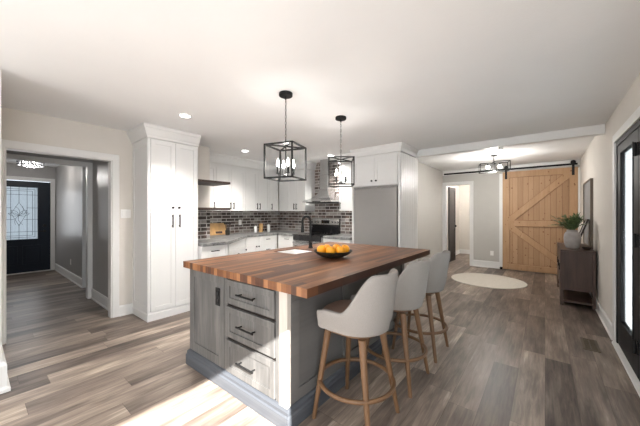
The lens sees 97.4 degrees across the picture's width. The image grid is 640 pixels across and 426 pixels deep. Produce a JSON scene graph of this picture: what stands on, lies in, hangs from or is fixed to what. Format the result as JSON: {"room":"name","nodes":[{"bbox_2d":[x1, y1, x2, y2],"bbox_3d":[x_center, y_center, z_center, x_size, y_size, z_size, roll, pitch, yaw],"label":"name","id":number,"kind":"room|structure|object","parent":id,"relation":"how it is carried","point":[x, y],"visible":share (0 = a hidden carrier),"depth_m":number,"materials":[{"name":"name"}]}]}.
{"room":"kitchen","nodes":[
{"label":"kitchen","id":0,"kind":"room"},
{"bbox_2d":[6,163,55,262],"bbox_3d":[-6.995,0.130,5.920,0.120,2.440,2.300,0,0,39],"label":"wall","id":1,"kind":"structure","parent":0,"point":[12,169],"depth_m":6.42,"materials":[{"name":"paint"}]},
{"bbox_2d":[6,180,49,273],"bbox_3d":[-6.645,0.307,6.261,0.100,2.050,0.926,0,0,39],"label":"door","id":2,"kind":"structure","parent":1,"relation":"in","point":[27,202],"depth_m":6.34,"materials":[{"name":"blue paint"}]},
{"bbox_2d":[6,269,49,274],"bbox_3d":[-6.684,1.341,6.292,0.140,0.018,0.930,0,0,39],"label":"trim","id":3,"kind":"structure","parent":1,"relation":"attached to","point":[49,269],"depth_m":6.32,"materials":[{"name":"white paint"}]},
{"bbox_2d":[6,176,54,269],"bbox_3d":[-6.638,0.273,6.255,0.018,2.155,1.086,0,0,39],"label":"trim","id":4,"kind":"structure","parent":1,"relation":"attached to","point":[52,181],"depth_m":6.62,"materials":[{"name":"white paint"}]},
{"bbox_2d":[6,150,91,166],"bbox_3d":[-4.273,-0.910,3.735,0.100,0.360,2.190,0,0,39],"label":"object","id":5,"kind":"structure","parent":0,"point":[7,151],"depth_m":4.06,"materials":[{"name":"paint"}]},
{"bbox_2d":[6,153,92,298],"bbox_3d":[-4.301,0.276,3.684,0.120,2.148,2.075,0,0,39],"label":"trim","id":6,"kind":"structure","parent":5,"relation":"attached to","point":[89,166],"depth_m":4.42,"materials":[{"name":"white paint"}]},
{"bbox_2d":[56,165,81,277],"bbox_3d":[-5.248,0.130,5.925,2.600,2.440,0.110,0,0,39],"label":"wall","id":7,"kind":"structure","parent":0,"point":[68,178],"depth_m":5.77,"materials":[{"name":"paint"}]},
{"bbox_2d":[54,263,81,287],"bbox_3d":[-5.291,1.272,5.872,2.600,0.155,0.026,0,0,39],"label":"baseboard","id":8,"kind":"structure","parent":7,"relation":"attached to","point":[77,280],"depth_m":5.70,"materials":[{"name":"white paint"}]},
{"bbox_2d":[82,167,85,287],"bbox_3d":[-4.226,0.130,5.106,0.020,2.440,0.150,0,0,39],"label":"trim","id":9,"kind":"structure","parent":7,"relation":"attached to","point":[83,168],"depth_m":5.06,"materials":[{"name":"white paint"}]},
{"bbox_2d":[92,160,107,296],"bbox_3d":[-3.129,0.130,4.148,1.170,2.440,0.115,0,0,39],"label":"wall","id":10,"kind":"structure","parent":0,"point":[100,168],"depth_m":4.19,"materials":[{"name":"paint"}]},
{"bbox_2d":[91,288,107,309],"bbox_3d":[-3.173,1.272,4.093,1.130,0.155,0.026,0,0,39],"label":"baseboard","id":11,"kind":"structure","parent":10,"relation":"attached to","point":[99,298],"depth_m":4.16,"materials":[{"name":"white paint"}]},
{"bbox_2d":[1,107,209,305],"bbox_3d":[-2.608,0.130,3.782,0.100,2.440,2.355,0,0,39],"label":"wall","id":12,"kind":"structure","parent":0,"point":[16,125],"depth_m":3.60,"materials":[{"name":"paint"}]},
{"bbox_2d":[1,139,119,344],"bbox_3d":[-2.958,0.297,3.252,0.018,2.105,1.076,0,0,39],"label":"trim","id":13,"kind":"structure","parent":12,"relation":"attached to","point":[4,143],"depth_m":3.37,"materials":[{"name":"white paint"}]},
{"bbox_2d":[120,209,130,217],"bbox_3d":[-2.579,0.010,3.730,0.010,0.114,0.116,0,0,39],"label":"light switch","id":14,"kind":"object","parent":12,"relation":"attached to","point":[124,213],"visible":1,"depth_m":3.73,"materials":[{"name":"white plastic"}]},
{"bbox_2d":[119,303,132,316],"bbox_3d":[-2.572,1.282,3.727,0.026,0.135,0.165,0,0,39],"label":"baseboard","id":15,"kind":"structure","parent":12,"relation":"attached to","point":[126,309],"depth_m":3.72,"materials":[{"name":"white paint"}]},
{"bbox_2d":[198,211,209,239],"bbox_3d":[-1.977,0.198,4.484,0.011,0.465,0.470,0,0,39],"label":"tiled wall","id":16,"kind":"structure","parent":12,"relation":"attached to","point":[203,216],"depth_m":4.58,"materials":[{"name":"grey brick"}]},
{"bbox_2d":[198,179,229,185],"bbox_3d":[-1.765,-0.468,4.363,0.489,0.035,0.535,0,0,39],"label":"floating shelf","id":17,"kind":"object","parent":12,"relation":"attached to","point":[200,181],"visible":0.76,"depth_m":4.29,"materials":[{"name":"brown wood"}]},
{"bbox_2d":[198,207,229,209],"bbox_3d":[-1.765,-0.062,4.363,0.489,0.035,0.535,0,0,39],"label":"floating shelf","id":18,"kind":"object","parent":12,"relation":"attached to","point":[199,208],"visible":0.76,"depth_m":4.18,"materials":[{"name":"brown wood"}]},
{"bbox_2d":[212,162,278,248],"bbox_3d":[-1.724,0.130,6.088,0.100,2.440,2.350,0,0,39],"label":"wall","id":19,"kind":"structure","parent":0,"point":[212,162],"depth_m":6.89,"materials":[{"name":"paint"}]},
{"bbox_2d":[210,162,215,210],"bbox_3d":[-2.153,-0.485,5.170,0.376,0.890,0.360,0,0,39],"label":"upper cabinet","id":20,"kind":"object","parent":19,"relation":"attached to","point":[212,165],"visible":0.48,"depth_m":5.16,"materials":[{"name":"white paint"}]},
{"bbox_2d":[216,163,244,210],"bbox_3d":[-1.838,-0.485,5.564,0.376,0.890,0.650,0,0,39],"label":"upper cabinet","id":21,"kind":"object","parent":19,"relation":"attached to","point":[232,196],"visible":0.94,"depth_m":5.46,"materials":[{"name":"white paint"}]},
{"bbox_2d":[210,211,278,233],"bbox_3d":[-1.711,0.195,6.013,0.012,0.470,2.250,0,0,39],"label":"tiled wall","id":22,"kind":"structure","parent":19,"relation":"attached to","point":[250,219],"depth_m":6.14,"materials":[{"name":"grey brick"}]},
{"bbox_2d":[245,168,269,210],"bbox_3d":[-1.435,-0.485,6.067,0.376,0.890,0.640,0,0,39],"label":"upper cabinet","id":23,"kind":"object","parent":19,"relation":"attached to","point":[257,188],"visible":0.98,"depth_m":5.94,"materials":[{"name":"white paint"}]},
{"bbox_2d":[269,171,277,210],"bbox_3d":[-1.153,-0.485,6.419,0.376,0.890,0.260,0,0,39],"label":"upper cabinet","id":24,"kind":"object","parent":19,"relation":"attached to","point":[273,184],"visible":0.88,"depth_m":6.32,"materials":[{"name":"white paint"}]},
{"bbox_2d":[0,0,639,166],"bbox_3d":[-2.666,-1.150,3.390,10.200,0.120,7.960,0,0,39],"label":"ceiling","id":25,"kind":"structure","parent":0,"point":[420,74],"depth_m":2.08,"materials":[{"name":"paint"}]},
{"bbox_2d":[16,160,44,167],"bbox_3d":[-5.405,-0.968,5.249,0.375,0.242,0.375,0,0,39],"label":"crystal chandelier","id":26,"kind":"object","parent":25,"relation":"hanging from","point":[27,164],"visible":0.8,"depth_m":5.19,"materials":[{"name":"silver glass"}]},
{"bbox_2d":[178,113,191,117],"bbox_3d":[-1.508,-1.085,3.141,0.150,0.008,0.150,0,0,39],"label":"recessed light","id":27,"kind":"object","parent":25,"relation":"in","point":[183,115],"visible":1,"depth_m":3.13,"materials":[{"name":"white plastic"}]},
{"bbox_2d":[210,152,276,171],"bbox_3d":[-1.525,-1.010,5.659,0.070,0.160,1.920,0,0,39],"label":"trim","id":28,"kind":"structure","parent":25,"relation":"attached to","point":[214,157],"depth_m":5.59,"materials":[{"name":"white paint"}]},
{"bbox_2d":[264,90,306,181],"bbox_3d":[-0.311,-0.696,2.555,0.287,0.786,0.287,0,0,22],"label":"lantern pendant","id":29,"kind":"object","parent":25,"relation":"hanging from","point":[284,94],"visible":1,"depth_m":2.54,"materials":[{"name":"black metal"}]},
{"bbox_2d":[328,115,354,186],"bbox_3d":[0.237,-0.699,3.192,0.287,0.781,0.287,0,0,2],"label":"lantern pendant","id":30,"kind":"object","parent":25,"relation":"hanging from","point":[340,118],"visible":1,"depth_m":3.13,"materials":[{"name":"black metal"}]},
{"bbox_2d":[0,253,639,425],"bbox_3d":[-0.779,1.400,5.747,10.200,0.100,14.000,0,0,39],"label":"floor","id":31,"kind":"structure","parent":0,"point":[513,357],"depth_m":2.42,"materials":[{"name":"wood"}]},
{"bbox_2d":[126,122,200,321],"bbox_3d":[-2.122,0.131,3.837,0.591,2.439,0.721,0,0,39],"label":"pantry cabinet","id":32,"kind":"object","parent":31,"relation":"on","point":[165,160],"visible":0.97,"depth_m":3.66,"materials":[{"name":"white paint"}]},
{"bbox_2d":[198,244,227,258],"bbox_3d":[-1.741,0.912,4.269,0.606,0.875,0.420,0,0,39],"label":"base cabinet","id":33,"kind":"object","parent":31,"relation":"on","point":[219,250],"visible":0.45,"depth_m":4.07,"materials":[{"name":"white paint"}]},
{"bbox_2d":[228,238,246,254],"bbox_3d":[-1.650,0.863,5.030,1.297,0.776,0.868,0,0,39],"label":"base cabinet","id":34,"kind":"object","parent":31,"relation":"on","point":[238,247],"visible":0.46,"depth_m":4.83,"materials":[{"name":"white paint"}]},
{"bbox_2d":[198,231,308,246],"bbox_3d":[-1.327,0.452,5.399,1.351,0.044,2.701,0,0,39],"label":"countertop","id":35,"kind":"structure","parent":34,"relation":"on","point":[214,240],"depth_m":5.14,"materials":[{"name":"grey stone"}]},
{"bbox_2d":[210,223,226,235],"bbox_3d":[-2.003,0.315,5.510,0.074,0.230,0.400,0,0,39],"label":"cutting board","id":36,"kind":"object","parent":35,"relation":"on","point":[215,228],"visible":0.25,"depth_m":5.50,"materials":[{"name":"brown wood"}]},
{"bbox_2d":[224,222,230,234],"bbox_3d":[-1.787,0.301,5.443,0.133,0.255,0.132,0,0,39],"label":"utensil crock","id":37,"kind":"object","parent":35,"relation":"on","point":[227,231],"visible":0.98,"depth_m":5.41,"materials":[{"name":"black ceramic"}]},
{"bbox_2d":[259,223,262,231],"bbox_3d":[-1.325,0.329,6.313,0.092,0.200,0.092,0,0,39],"label":"canister","id":38,"kind":"object","parent":35,"relation":"on","point":[260,224],"visible":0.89,"depth_m":6.28,"materials":[{"name":"brown wood"}]},
{"bbox_2d":[246,236,261,252],"bbox_3d":[-1.524,0.912,5.742,0.613,0.875,0.380,0,0,39],"label":"base cabinet","id":39,"kind":"object","parent":31,"relation":"on","point":[253,244],"visible":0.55,"depth_m":5.57,"materials":[{"name":"white paint"}]},
{"bbox_2d":[262,235,276,250],"bbox_3d":[-1.260,0.912,6.065,0.621,0.875,0.444,0,0,39],"label":"base cabinet","id":40,"kind":"object","parent":31,"relation":"on","point":[268,242],"visible":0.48,"depth_m":5.89,"materials":[{"name":"white paint"}]},
{"bbox_2d":[278,235,292,247],"bbox_3d":[-0.543,0.912,6.102,0.515,0.875,0.621,0,0,39],"label":"base cabinet","id":41,"kind":"object","parent":31,"relation":"on","point":[283,241],"visible":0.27,"depth_m":5.91,"materials":[{"name":"white paint"}]},
{"bbox_2d":[186,264,403,425],"bbox_3d":[-0.119,0.917,2.843,1.290,0.865,1.914,0,0,39],"label":"kitchen island","id":42,"kind":"object","parent":31,"relation":"on","point":[262,346],"visible":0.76,"depth_m":1.99,"materials":[{"name":"grey wood"}]},
{"bbox_2d":[215,287,219,305],"bbox_3d":[-0.813,0.665,2.233,0.060,0.140,0.007,0,0,39],"label":"outlet","id":43,"kind":"object","parent":42,"relation":"attached to","point":[217,289],"depth_m":2.23,"materials":[{"name":"black plastic"}]},
{"bbox_2d":[183,242,429,297],"bbox_3d":[0.036,0.457,2.901,1.470,0.054,2.185,0,0,39],"label":"countertop","id":44,"kind":"structure","parent":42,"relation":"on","point":[307,274],"depth_m":2.29,"materials":[{"name":"brown wood"}]},
{"bbox_2d":[278,249,310,253],"bbox_3d":[-0.285,0.535,3.181,0.336,0.190,0.346,0,0,39],"label":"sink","id":45,"kind":"object","parent":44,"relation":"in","point":[293,251],"visible":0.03,"depth_m":3.35,"materials":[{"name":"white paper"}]},
{"bbox_2d":[301,215,313,247],"bbox_3d":[-0.136,0.229,3.449,0.202,0.403,0.100,0,0,39],"label":"faucet","id":46,"kind":"object","parent":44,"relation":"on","point":[305,216],"visible":0.99,"depth_m":3.45,"materials":[{"name":"black metal"}]},
{"bbox_2d":[314,249,352,257],"bbox_3d":[0.126,0.395,2.717,0.378,0.070,0.378,0,0,39],"label":"fruit bowl","id":47,"kind":"object","parent":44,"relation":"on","point":[328,255],"visible":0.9,"depth_m":2.58,"materials":[{"name":"black ceramic"}]},
{"bbox_2d":[317,245,325,252],"bbox_3d":[0.016,0.350,2.689,0.092,0.089,0.092,0,0,24],"label":"orange","id":48,"kind":"object","parent":47,"relation":"in","point":[321,248],"visible":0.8,"depth_m":2.65,"materials":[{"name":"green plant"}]},
{"bbox_2d":[326,246,335,252],"bbox_3d":[0.100,0.357,2.639,0.092,0.089,0.092,0,0,22],"label":"orange","id":49,"kind":"object","parent":47,"relation":"in","point":[330,249],"visible":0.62,"depth_m":2.61,"materials":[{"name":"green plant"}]},
{"bbox_2d":[336,246,345,252],"bbox_3d":[0.196,0.357,2.659,0.093,0.089,0.092,0,0,-20],"label":"orange","id":50,"kind":"object","parent":47,"relation":"in","point":[340,249],"visible":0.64,"depth_m":2.63,"materials":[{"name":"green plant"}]},
{"bbox_2d":[342,245,349,251],"bbox_3d":[0.243,0.353,2.741,0.092,0.089,0.092,0,0,-8],"label":"orange","id":51,"kind":"object","parent":47,"relation":"in","point":[346,247],"visible":0.48,"depth_m":2.71,"materials":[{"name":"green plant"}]},
{"bbox_2d":[292,218,339,245],"bbox_3d":[-0.090,0.718,5.672,0.720,1.205,0.727,0,0,39],"label":"range","id":52,"kind":"object","parent":31,"relation":"on","point":[321,227],"visible":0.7,"depth_m":5.75,"materials":[{"name":"metal"}]},
{"bbox_2d":[292,233,337,236],"bbox_3d":[-0.091,0.435,5.671,0.720,0.020,0.600,0,0,39],"label":"cooktop","id":53,"kind":"object","parent":52,"relation":"in","point":[301,234],"depth_m":5.55,"materials":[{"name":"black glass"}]},
{"bbox_2d":[323,238,351,242],"bbox_3d":[0.464,0.912,5.296,0.595,0.875,0.621,0,0,39],"label":"base cabinet","id":54,"kind":"object","parent":31,"relation":"on","point":[324,239],"visible":0.16,"depth_m":5.08,"materials":[{"name":"white paint"}]},
{"bbox_2d":[323,234,351,239],"bbox_3d":[0.472,0.452,5.301,0.592,0.044,0.606,0,0,39],"label":"countertop","id":55,"kind":"structure","parent":54,"relation":"on","point":[339,236],"depth_m":5.14,"materials":[{"name":"grey stone"}]},
{"bbox_2d":[352,162,355,243],"bbox_3d":[0.740,0.195,5.131,0.032,2.310,0.537,0,0,39],"label":"panel","id":56,"kind":"object","parent":31,"relation":"on","point":[353,187],"visible":0.09,"depth_m":4.92,"materials":[{"name":"white paint"}]},
{"bbox_2d":[312,268,399,425],"bbox_3d":[0.252,0.858,1.874,0.535,0.985,0.514,0,0,39],"label":"bar stool","id":57,"kind":"object","parent":31,"relation":"on","point":[368,313],"visible":1,"depth_m":1.69,"materials":[{"name":"fabric"}]},
{"bbox_2d":[354,185,397,246],"bbox_3d":[1.067,0.458,4.853,0.810,1.785,0.550,0,0,39],"label":"refrigerator","id":58,"kind":"object","parent":31,"relation":"on","point":[375,208],"visible":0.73,"depth_m":4.61,"materials":[{"name":"grey metal"}]},
{"bbox_2d":[354,152,397,187],"bbox_3d":[1.061,-0.705,4.846,0.820,0.510,0.588,0,0,39],"label":"upper cabinet","id":59,"kind":"object","parent":58,"relation":"on","point":[381,169],"visible":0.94,"depth_m":4.61,"materials":[{"name":"white paint"}]},
{"bbox_2d":[360,257,429,397],"bbox_3d":[0.634,0.858,2.336,0.535,0.985,0.514,0,0,39],"label":"bar stool","id":60,"kind":"object","parent":31,"relation":"on","point":[412,282],"visible":0.61,"depth_m":2.12,"materials":[{"name":"fabric"}]},
{"bbox_2d":[398,152,417,268],"bbox_3d":[1.472,0.200,4.662,0.041,2.300,0.780,0,0,39],"label":"end panel","id":61,"kind":"object","parent":31,"relation":"on","point":[407,164],"visible":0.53,"depth_m":4.57,"materials":[{"name":"white paint"}]},
{"bbox_2d":[391,250,450,362],"bbox_3d":[1.016,0.858,2.812,0.535,0.985,0.514,0,0,39],"label":"bar stool","id":62,"kind":"object","parent":31,"relation":"on","point":[439,262],"visible":0.56,"depth_m":2.61,"materials":[{"name":"fabric"}]},
{"bbox_2d":[451,273,526,288],"bbox_3d":[3.340,1.343,5.620,1.300,0.012,1.300,0,0,39],"label":"round rug","id":63,"kind":"object","parent":31,"relation":"on","point":[474,279],"visible":1,"depth_m":5.49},
{"bbox_2d":[557,242,595,309],"bbox_3d":[4.093,0.944,4.538,0.392,0.812,1.300,0,0,39],"label":"credenza","id":64,"kind":"object","parent":31,"relation":"on","point":[576,268],"visible":0.98,"depth_m":4.07,"materials":[{"name":"brown wood"}]},
{"bbox_2d":[563,230,580,248],"bbox_3d":[3.841,0.398,4.278,0.204,0.280,0.204,0,0,39],"label":"vase","id":65,"kind":"object","parent":64,"relation":"on","point":[572,238],"visible":0.97,"depth_m":4.21,"materials":[{"name":"grey ceramic"}]},
{"bbox_2d":[548,212,587,229],"bbox_3d":[3.807,0.227,4.300,0.443,0.486,0.461,0,0,-13],"label":"greenery","id":66,"kind":"object","parent":65,"relation":"in","point":[574,222],"visible":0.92,"depth_m":4.21,"materials":[{"name":"green plant"}]},
{"bbox_2d":[559,284,591,305],"bbox_3d":[4.102,1.290,4.530,0.357,0.030,1.260,0,0,39],"label":"shelf","id":67,"kind":"object","parent":64,"relation":"attached to","point":[570,296],"depth_m":4.24,"materials":[{"name":"brown wood"}]},
{"bbox_2d":[579,219,588,236],"bbox_3d":[4.223,0.316,4.542,0.163,0.446,0.292,0,0,39],"label":"frame","id":68,"kind":"object","parent":64,"relation":"on","point":[583,227],"visible":0.57,"depth_m":4.43,"materials":[{"name":"brown wood"}]},
{"bbox_2d":[580,337,600,352],"bbox_3d":[2.762,1.346,2.874,0.130,0.007,0.332,0,0,39],"label":"floor vent","id":69,"kind":"object","parent":31,"relation":"in","point":[587,344],"visible":1,"depth_m":2.86,"materials":[{"name":"brown wood"}]},
{"bbox_2d":[418,162,442,260],"bbox_3d":[2.332,0.110,6.466,0.100,2.480,3.090,0,0,39],"label":"wall","id":70,"kind":"structure","parent":0,"point":[430,179],"depth_m":6.82,"materials":[{"name":"paint"}]},
{"bbox_2d":[447,185,458,249],"bbox_3d":[3.976,0.110,8.647,0.100,2.480,2.130,0,0,39],"label":"wall","id":71,"kind":"structure","parent":0,"point":[455,186],"depth_m":9.15,"materials":[{"name":"paint"}]},
{"bbox_2d":[456,249,469,254],"bbox_3d":[4.525,1.282,8.220,1.290,0.135,2.110,0,0,39],"label":"baseboard","id":72,"kind":"structure","parent":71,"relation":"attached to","point":[458,251],"depth_m":9.31,"materials":[{"name":"white paint"}]},
{"bbox_2d":[459,185,469,249],"bbox_3d":[5.200,0.110,9.095,1.450,2.480,0.100,0,0,39],"label":"wall","id":73,"kind":"structure","parent":0,"point":[464,190],"depth_m":9.35,"materials":[{"name":"paint"}]},
{"bbox_2d":[417,136,594,170],"bbox_3d":[3.933,-1.190,7.073,4.500,0.120,6.040,0,0,39],"label":"ceiling","id":74,"kind":"structure","parent":0,"point":[571,149],"depth_m":5.62,"materials":[{"name":"paint"}]},
{"bbox_2d":[479,154,510,173],"bbox_3d":[3.396,-0.962,5.482,0.502,0.335,0.222,0,0,23],"label":"flush ceiling light","id":75,"kind":"object","parent":74,"relation":"attached to","point":[493,156],"visible":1,"depth_m":5.45,"materials":[{"name":"black metal"}]},
{"bbox_2d":[443,165,579,274],"bbox_3d":[4.407,0.110,6.861,2.845,2.480,0.120,0,0,39],"label":"wall","id":76,"kind":"structure","parent":0,"point":[485,185],"depth_m":7.01,"materials":[{"name":"grey paint"}]},
{"bbox_2d":[448,187,456,261],"bbox_3d":[3.702,0.315,7.885,0.127,2.055,0.560,0,0,42],"label":"door","id":77,"kind":"structure","parent":76,"relation":"in","point":[452,225],"depth_m":7.87,"materials":[{"name":"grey wood"}]},
{"bbox_2d":[443,181,472,265],"bbox_3d":[3.657,0.265,7.448,0.750,2.170,0.140,0,0,39],"label":"trim","id":78,"kind":"structure","parent":76,"relation":"attached to","point":[463,182],"depth_m":7.41,"materials":[{"name":"white paint"}]},
{"bbox_2d":[473,260,498,268],"bbox_3d":[4.131,1.269,6.988,0.565,0.162,0.026,0,0,39],"label":"baseboard","id":79,"kind":"structure","parent":76,"relation":"attached to","point":[480,263],"depth_m":6.98,"materials":[{"name":"white paint"}]},
{"bbox_2d":[499,174,502,268],"bbox_3d":[4.379,0.200,6.794,0.075,2.300,0.020,0,0,39],"label":"trim","id":80,"kind":"structure","parent":76,"relation":"attached to","point":[500,175],"depth_m":6.79,"materials":[{"name":"white paint"}]},
{"bbox_2d":[444,160,577,273],"bbox_3d":[4.375,0.105,6.730,2.660,2.450,0.080,0,0,39],"label":"barn door","id":81,"kind":"structure","parent":76,"relation":"in","point":[531,198],"depth_m":6.33,"materials":[{"name":"brown wood"}]},
{"bbox_2d":[443,159,579,175],"bbox_3d":[4.402,-1.070,6.773,2.743,0.120,0.022,0,0,39],"label":"trim","id":82,"kind":"structure","parent":76,"relation":"attached to","point":[577,160],"depth_m":6.54,"materials":[{"name":"white paint"}]},
{"bbox_2d":[580,73,639,322],"bbox_3d":[2.127,0.110,1.609,0.160,2.480,11.170,0,0,39],"label":"wall","id":83,"kind":"structure","parent":0,"point":[596,161],"depth_m":3.48,"materials":[{"name":"paint"}]},
{"bbox_2d":[417,124,604,157],"bbox_3d":[2.620,-1.032,4.205,2.315,0.115,0.120,0,0,39],"label":"beam","id":84,"kind":"structure","parent":83,"relation":"attached to","point":[596,130],"depth_m":3.98,"materials":[{"name":"white paint"}]},
{"bbox_2d":[578,167,579,231],"bbox_3d":[5.439,0.200,5.899,0.029,2.300,0.089,0,0,39],"label":"trim","id":85,"kind":"structure","parent":83,"relation":"attached to","point":[579,167],"depth_m":5.86,"materials":[{"name":"white paint"}]},
{"bbox_2d":[583,178,592,248],"bbox_3d":[4.460,0.010,4.679,0.034,1.083,1.020,0,0,39],"label":"wall art","id":86,"kind":"object","parent":83,"relation":"attached to","point":[588,185],"visible":0.84,"depth_m":4.57,"materials":[{"name":"grey fabric"}]},
{"bbox_2d":[589,293,611,339],"bbox_3d":[4.287,1.282,4.456,0.026,0.135,3.785,0,0,39],"label":"baseboard","id":87,"kind":"structure","parent":83,"relation":"attached to","point":[605,320],"depth_m":3.39,"materials":[{"name":"white paint"}]},
{"bbox_2d":[612,106,639,341],"bbox_3d":[2.245,0.270,1.898,0.018,2.160,2.746,0,0,39],"label":"trim","id":88,"kind":"structure","parent":83,"relation":"attached to","point":[635,116],"depth_m":2.90,"materials":[{"name":"white paint"}]},
{"bbox_2d":[612,341,639,396],"bbox_3d":[2.301,1.339,1.854,0.195,0.022,2.570,0,0,39],"label":"trim","id":89,"kind":"structure","parent":83,"relation":"attached to","point":[628,368],"depth_m":2.41,"materials":[{"name":"white paint"}]},
{"bbox_2d":[616,119,639,342],"bbox_3d":[2.293,0.299,1.860,0.114,2.057,2.570,0,0,39],"label":"door frame","id":90,"kind":"structure","parent":83,"relation":"attached to","point":[636,125],"depth_m":2.86,"materials":[{"name":"black paint"}]},
{"bbox_2d":[618,128,638,378],"bbox_3d":[2.774,0.322,2.530,0.075,2.002,0.827,0,0,39],"label":"door","id":91,"kind":"structure","parent":83,"relation":"in","point":[628,150],"depth_m":2.55,"materials":[{"name":"black paint"}]},
{"bbox_2d":[625,148,631,328],"bbox_3d":[2.798,0.233,2.524,0.004,1.627,0.469,0,0,39],"label":"glass pane","id":92,"kind":"object","parent":91,"relation":"attached to","point":[628,152],"depth_m":2.61,"materials":[{"name":"white glass"}]},
{"bbox_2d":[639,127,639,380],"bbox_3d":[2.255,0.322,1.881,0.075,2.002,0.865,0,0,39],"label":"door","id":93,"kind":"structure","parent":83,"relation":"in","point":[639,127],"depth_m":2.20,"materials":[{"name":"black paint"}]},
{"bbox_3d":[0.332,0.130,5.934,3.300,2.440,0.180,0,0,39],"label":"wall","id":94,"kind":"structure","parent":0,"visible":0},
{"bbox_2d":[279,162,351,234],"bbox_3d":[-0.056,-0.330,6.121,2.438,1.520,0.013,0,0,39],"label":"tiled wall","id":95,"kind":"structure","parent":94,"relation":"attached to","point":[288,220],"depth_m":6.09,"materials":[{"name":"grey brick"}]},
{"bbox_2d":[279,169,314,210],"bbox_3d":[-0.542,-0.485,6.284,0.820,0.890,0.366,0,0,39],"label":"upper cabinet","id":96,"kind":"object","parent":95,"relation":"attached to","point":[292,194],"visible":0.94,"depth_m":6.10,"materials":[{"name":"white paint"}]},
{"bbox_2d":[281,160,316,171],"bbox_3d":[-0.503,-1.012,6.223,0.820,0.155,0.384,0,0,39],"label":"trim","id":97,"kind":"structure","parent":96,"relation":"attached to","point":[300,164],"depth_m":6.01,"materials":[{"name":"white paint"}]},
{"bbox_2d":[302,159,338,203],"bbox_3d":[0.076,-0.644,5.696,0.740,0.888,0.484,0,0,39],"label":"range hood","id":98,"kind":"object","parent":95,"relation":"attached to","point":[326,194],"visible":0.9,"depth_m":5.68,"materials":[{"name":"metal"}]},
{"bbox_2d":[339,163,351,210],"bbox_3d":[0.622,-0.485,5.353,0.420,0.890,0.366,0,0,39],"label":"upper cabinet","id":99,"kind":"object","parent":95,"relation":"attached to","point":[345,193],"visible":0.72,"depth_m":5.29,"materials":[{"name":"white paint"}]},
{"bbox_2d":[336,153,357,163],"bbox_3d":[0.579,-1.012,5.357,0.483,0.155,0.384,0,0,39],"label":"trim","id":100,"kind":"structure","parent":99,"relation":"attached to","point":[349,154],"depth_m":5.23,"materials":[{"name":"white paint"}]},
{"bbox_2d":[350,142,418,157],"bbox_3d":[1.113,-1.026,4.869,0.941,0.128,0.717,0,0,39],"label":"trim","id":101,"kind":"structure","parent":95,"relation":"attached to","point":[403,147],"depth_m":4.58,"materials":[{"name":"white paint"}]},
{"bbox_3d":[-3.888,0.130,1.284,1.225,2.440,3.145,0,0,39],"label":"wall","id":102,"kind":"structure","parent":0,"visible":0},
{"bbox_2d":[0,69,0,360],"bbox_3d":[-2.488,0.130,2.102,0.087,2.440,0.132,0,0,39],"label":"trim","id":103,"kind":"structure","parent":102,"relation":"attached to","point":[0,69],"depth_m":2.12,"materials":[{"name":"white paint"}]},
{"bbox_2d":[0,342,10,393],"bbox_3d":[-3.767,1.235,1.285,1.153,0.230,3.098,0,0,39],"label":"baseboard","id":104,"kind":"structure","parent":102,"relation":"attached to","point":[5,387],"depth_m":2.12,"materials":[{"name":"white paint"}]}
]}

